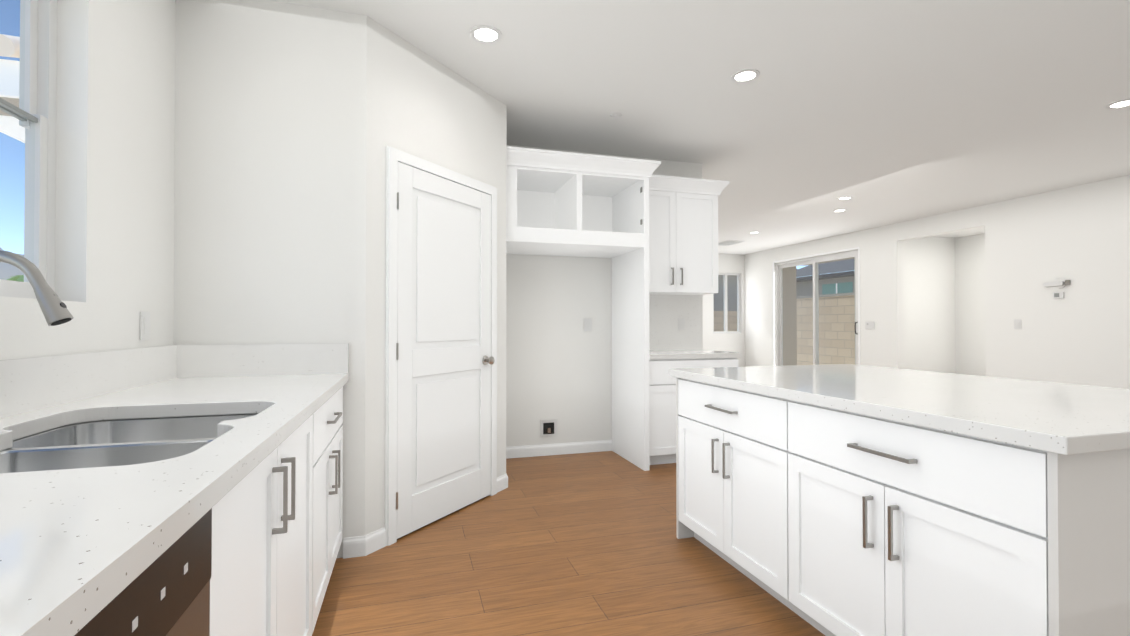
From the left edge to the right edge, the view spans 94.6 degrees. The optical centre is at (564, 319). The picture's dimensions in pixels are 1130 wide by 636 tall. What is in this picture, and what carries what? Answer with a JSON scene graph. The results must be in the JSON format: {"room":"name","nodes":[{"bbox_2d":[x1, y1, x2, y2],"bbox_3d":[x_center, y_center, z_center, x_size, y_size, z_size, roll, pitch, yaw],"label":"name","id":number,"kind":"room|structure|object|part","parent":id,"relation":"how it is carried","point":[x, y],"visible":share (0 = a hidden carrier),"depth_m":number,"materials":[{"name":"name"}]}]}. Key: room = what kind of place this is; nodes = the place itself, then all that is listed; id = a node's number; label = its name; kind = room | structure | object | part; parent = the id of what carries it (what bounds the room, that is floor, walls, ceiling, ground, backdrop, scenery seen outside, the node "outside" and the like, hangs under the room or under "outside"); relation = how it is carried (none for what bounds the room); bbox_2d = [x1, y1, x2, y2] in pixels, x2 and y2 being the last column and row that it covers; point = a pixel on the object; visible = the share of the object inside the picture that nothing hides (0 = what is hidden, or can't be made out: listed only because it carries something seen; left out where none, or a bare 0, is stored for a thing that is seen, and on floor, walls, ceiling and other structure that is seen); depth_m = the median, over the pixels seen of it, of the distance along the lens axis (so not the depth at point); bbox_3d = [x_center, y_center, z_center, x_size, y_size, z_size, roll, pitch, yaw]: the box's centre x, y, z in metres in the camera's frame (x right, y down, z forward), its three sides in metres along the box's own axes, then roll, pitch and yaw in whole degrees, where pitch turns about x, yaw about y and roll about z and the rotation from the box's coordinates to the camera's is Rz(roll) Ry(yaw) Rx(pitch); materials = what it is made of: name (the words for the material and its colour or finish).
{"room":"kitchen","nodes":[
{"label":"kitchen","id":0,"kind":"room"},
{"bbox_2d":[0,34,24,142],"bbox_3d":[-4.079,-0.855,5.930,2.030,4.151,5.126,0,-1,-17],"label":"wing roof","id":1,"kind":"structure","parent":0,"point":[12,128],"depth_m":3.50,"materials":[{"name":"white"}]},
{"bbox_2d":[0,0,175,359],"bbox_3d":[-0.949,-0.211,-0.738,0.150,2.740,6.520,0,-1,-17],"label":"wall","id":2,"kind":"structure","parent":0,"point":[115,193],"depth_m":1.90,"materials":[{"name":"white paint"}]},
{"bbox_2d":[0,0,57,298],"bbox_3d":[-1.504,-0.625,0.990,0.060,1.120,1.540,0,-1,-17],"label":"window","id":3,"kind":"structure","parent":2,"relation":"in","point":[35,113],"depth_m":1.68,"materials":[{"name":"white plastic"}]},
{"bbox_2d":[140,312,149,339],"bbox_3d":[-1.722,0.026,2.140,0.008,0.115,0.075,0,-1,-17],"label":"outlet","id":4,"kind":"object","parent":2,"relation":"attached to","point":[144,325],"visible":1,"depth_m":2.13,"materials":[{"name":"white plastic"}]},
{"bbox_2d":[0,343,348,417],"bbox_3d":[-0.843,0.175,0.488,0.749,0.150,4.216,0,-1,-17],"label":"backsplash","id":5,"kind":"structure","parent":2,"relation":"attached to","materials":[{"name":"white stone"}]},
{"bbox_2d":[173,0,506,557],"bbox_3d":[-1.300,-0.172,3.436,1.858,2.740,1.680,0,-1,-17],"label":"wall","id":6,"kind":"structure","parent":0,"point":[292,121],"depth_m":2.58,"materials":[{"name":"white paint"}]},
{"bbox_2d":[385,146,496,545],"bbox_3d":[-0.708,0.140,3.177,0.021,2.111,0.972,0,-1,28],"label":"door frame","id":7,"kind":"structure","parent":6,"relation":"attached to","point":[394,156],"depth_m":2.79,"materials":[{"name":"white wood"}]},
{"bbox_2d":[396,162,494,538],"bbox_3d":[-0.700,0.167,3.174,0.617,2.032,0.615,0,-1,-17],"label":"pantry door","id":8,"kind":"structure","parent":6,"relation":"in","point":[445,359],"depth_m":3.11,"materials":[{"name":"white paint"}]},
{"bbox_2d":[497,473,507,489],"bbox_3d":[-0.515,1.154,4.037,0.031,0.098,0.870,0,-1,-17],"label":"baseboard","id":9,"kind":"structure","parent":6,"relation":"attached to","point":[503,480],"depth_m":3.68,"materials":[{"name":"white wood"}]},
{"bbox_2d":[506,440,611,458],"bbox_3d":[-0.107,1.160,4.648,1.127,0.098,0.013,0,-1,-17],"label":"baseboard","id":10,"kind":"structure","parent":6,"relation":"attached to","point":[604,445],"depth_m":4.66,"materials":[{"name":"white wood"}]},
{"bbox_2d":[312,451,824,635],"bbox_3d":[2.062,1.242,3.963,8.610,0.080,14.140,0,-1,-17],"label":"floor","id":11,"kind":"structure","parent":0,"point":[584,544],"depth_m":2.44,"materials":[{"name":"brown wood"}]},
{"bbox_2d":[0,250,348,635],"bbox_3d":[-0.839,0.503,0.486,0.757,1.334,4.216,0,-1,-17],"label":"kitchen counter","id":12,"kind":"object","parent":11,"relation":"on","point":[182,490],"depth_m":1.20,"materials":[{"name":"white stone"}]},
{"bbox_2d":[0,250,73,325],"bbox_3d":[-1.245,0.048,1.079,0.252,0.414,0.356,0,-1,-17],"label":"faucet","id":13,"kind":"object","parent":12,"relation":"on","point":[55,312],"depth_m":1.20,"materials":[{"name":"silver metal"}]},
{"bbox_2d":[0,413,257,472],"bbox_3d":[-1.062,0.405,1.232,0.564,0.215,0.824,0,-1,-17],"label":"sink","id":14,"kind":"object","parent":12,"relation":"in","point":[139,438],"depth_m":1.37,"materials":[{"name":"silver metal"}]},
{"bbox_2d":[506,146,741,470],"bbox_3d":[0.436,-0.022,4.424,2.169,2.458,0.768,0,-1,-17],"label":"kitchen cabinets","id":15,"kind":"object","parent":11,"relation":"on","point":[647,231],"visible":0.77,"depth_m":4.46,"materials":[{"name":"white wood"}]},
{"bbox_3d":[0.436,-1.192,4.435,2.169,0.118,0.768,0,-1,-17],"label":"crown mount","id":16,"kind":"part","parent":15,"relation":"part of","materials":[{"name":"white wood"}]},
{"bbox_2d":[668,372,1129,635],"bbox_3d":[1.156,0.745,2.099,0.681,0.880,1.756,0,-1,-17],"label":"kitchen island","id":17,"kind":"object","parent":11,"relation":"on","point":[843,500],"depth_m":1.55,"materials":[{"name":"white wood"}]},
{"bbox_2d":[668,364,1129,455],"bbox_3d":[1.423,0.286,2.183,1.234,0.040,1.826,0,-1,-17],"label":"island countertop","id":18,"kind":"structure","parent":17,"relation":"on","point":[1077,420],"depth_m":1.72,"materials":[{"name":"white stone"}]},
{"bbox_2d":[506,144,702,446],"bbox_3d":[-1.367,-0.136,7.312,3.940,2.740,5.790,0,-1,-17],"label":"wall","id":19,"kind":"structure","parent":0,"point":[558,363],"depth_m":4.68,"materials":[{"name":"white paint"}]},
{"bbox_2d":[540,419,556,436],"bbox_3d":[-0.142,0.964,4.629,0.150,0.150,0.029,0,-1,-17],"label":"outlet box","id":20,"kind":"object","parent":19,"relation":"attached to","point":[548,427],"depth_m":4.63,"materials":[{"name":"white"}]},
{"bbox_2d":[584,319,591,330],"bbox_3d":[0.208,0.050,4.753,0.075,0.115,0.008,0,-1,-17],"label":"electrical outlet","id":21,"kind":"object","parent":19,"relation":"attached to","point":[587,322],"depth_m":4.75,"materials":[{"name":"white plastic"}]},
{"bbox_2d":[272,0,1129,254],"bbox_3d":[2.062,-1.587,3.990,8.610,0.100,14.140,0,-1,-17],"label":"ceiling","id":22,"kind":"structure","parent":0,"point":[884,112],"depth_m":3.53,"materials":[{"name":"white paint"}]},
{"bbox_2d":[470,25,501,43],"bbox_3d":[-0.424,-1.540,2.804,0.168,0.015,0.174,0,-1,-17],"label":"recessed light","id":23,"kind":"object","parent":22,"relation":"in","point":[487,34],"depth_m":2.82,"materials":[{"name":"white"}]},
{"bbox_2d":[718,240,744,245],"bbox_3d":[3.124,-1.473,10.005,0.383,0.015,0.628,0,-1,-17],"label":"air vent","id":24,"kind":"object","parent":22,"relation":"in","point":[729,242],"depth_m":9.99,"materials":[{"name":"white"}]},
{"bbox_2d":[731,69,759,82],"bbox_3d":[1.133,-1.536,3.272,0.171,0.015,0.174,0,-1,-17],"label":"recessed light","id":25,"kind":"object","parent":22,"relation":"in","point":[746,75],"depth_m":3.29,"materials":[{"name":"white"}]},
{"bbox_2d":[837,196,852,199],"bbox_3d":[3.462,-1.506,6.436,0.183,0.015,0.169,0,-1,-17],"label":"recessed light","id":26,"kind":"object","parent":22,"relation":"in","point":[846,197],"depth_m":6.50,"materials":[{"name":"white"}]},
{"bbox_2d":[1106,99,1129,108],"bbox_3d":[3.937,-1.532,3.697,0.176,0.015,0.145,0,-1,-17],"label":"recessed light","id":27,"kind":"object","parent":22,"relation":"in","point":[1122,103],"depth_m":3.73,"materials":[{"name":"white"}]},
{"bbox_2d":[703,254,744,366],"bbox_3d":[1.955,-0.100,11.242,4.670,2.740,0.150,0,-1,-17],"label":"wall","id":28,"kind":"structure","parent":0,"point":[730,342],"depth_m":11.67,"materials":[{"name":"white paint"}]},
{"bbox_2d":[713,273,740,332],"bbox_3d":[3.617,-0.365,11.744,0.740,1.360,0.060,0,-1,-17],"label":"window","id":29,"kind":"structure","parent":28,"relation":"in","point":[738,320],"depth_m":11.73,"materials":[{"name":"white plastic"}]},
{"bbox_2d":[854,227,985,375],"bbox_3d":[6.612,-0.142,7.813,2.300,2.920,3.300,0,-1,-17],"label":"wall","id":30,"kind":"structure","parent":0,"point":[944,303],"depth_m":9.34,"materials":[{"name":"white paint"}]},
{"bbox_2d":[745,175,1129,388],"bbox_3d":[6.116,-0.156,5.182,0.150,2.740,13.840,0,-1,-17],"label":"wall","id":31,"kind":"structure","parent":0,"point":[1078,236],"depth_m":6.39,"materials":[{"name":"white paint"}]},
{"bbox_2d":[773,247,859,365],"bbox_3d":[4.715,0.022,9.840,0.138,2.470,2.190,0,-1,-17],"label":"sliding door","id":32,"kind":"structure","parent":31,"relation":"in","point":[816,259],"depth_m":9.83,"materials":[{"name":"white plastic"}]},
{"label":"outside","id":33,"kind":"structure","parent":0,"visible":0},
{"bbox_3d":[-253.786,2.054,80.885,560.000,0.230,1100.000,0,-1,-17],"label":"ground","id":34,"kind":"structure","parent":33,"visible":0},
{"bbox_2d":[0,247,23,279],"bbox_3d":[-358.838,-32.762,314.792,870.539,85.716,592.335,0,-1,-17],"label":"mountains","id":35,"kind":"structure","parent":34,"relation":"on","point":[7,272],"depth_m":465.67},
{"bbox_2d":[4,275,23,281],"bbox_3d":[-68.606,-1.974,66.843,31.967,7.524,51.865,0,-1,-17],"label":"palm trees","id":36,"kind":"object","parent":34,"relation":"on","point":[20,278],"depth_m":46.92,"materials":[{"name":"green plant"}]},
{"bbox_2d":[714,309,736,330],"bbox_3d":[1.440,0.474,14.302,13.310,1.650,0.280,0,-1,-17],"label":"blocks","id":37,"kind":"object","parent":34,"relation":"on","point":[719,325],"depth_m":15.15,"materials":[{"name":"grey concrete"}]},
{"bbox_2d":[714,269,796,308],"bbox_3d":[-1.960,-1.132,21.731,20.000,5.000,10.050,0,-1,-17],"label":"house","id":38,"kind":"structure","parent":34,"relation":"on","point":[731,299],"depth_m":19.45,"materials":[{"name":"grey"}]},
{"bbox_2d":[782,257,853,365],"bbox_3d":[5.503,-0.132,11.030,1.990,2.800,3.400,0,-1,-17],"label":"patio post","id":39,"kind":"object","parent":34,"relation":"on","point":[790,295],"depth_m":12.27,"materials":[{"name":"beige"}]},
{"bbox_2d":[796,259,854,295],"bbox_3d":[15.103,-0.943,9.877,10.050,4.400,21.500,0,-1,-17],"label":"neighbouring house","id":40,"kind":"structure","parent":34,"relation":"on","point":[830,282],"depth_m":16.71,"materials":[{"name":"grey"}]},
{"bbox_2d":[797,292,854,364],"bbox_3d":[9.063,0.236,4.303,0.320,1.940,23.280,0,-1,-17],"label":"blocks","id":41,"kind":"object","parent":34,"relation":"on","point":[835,343],"depth_m":12.72,"materials":[{"name":"grey"}]}
]}

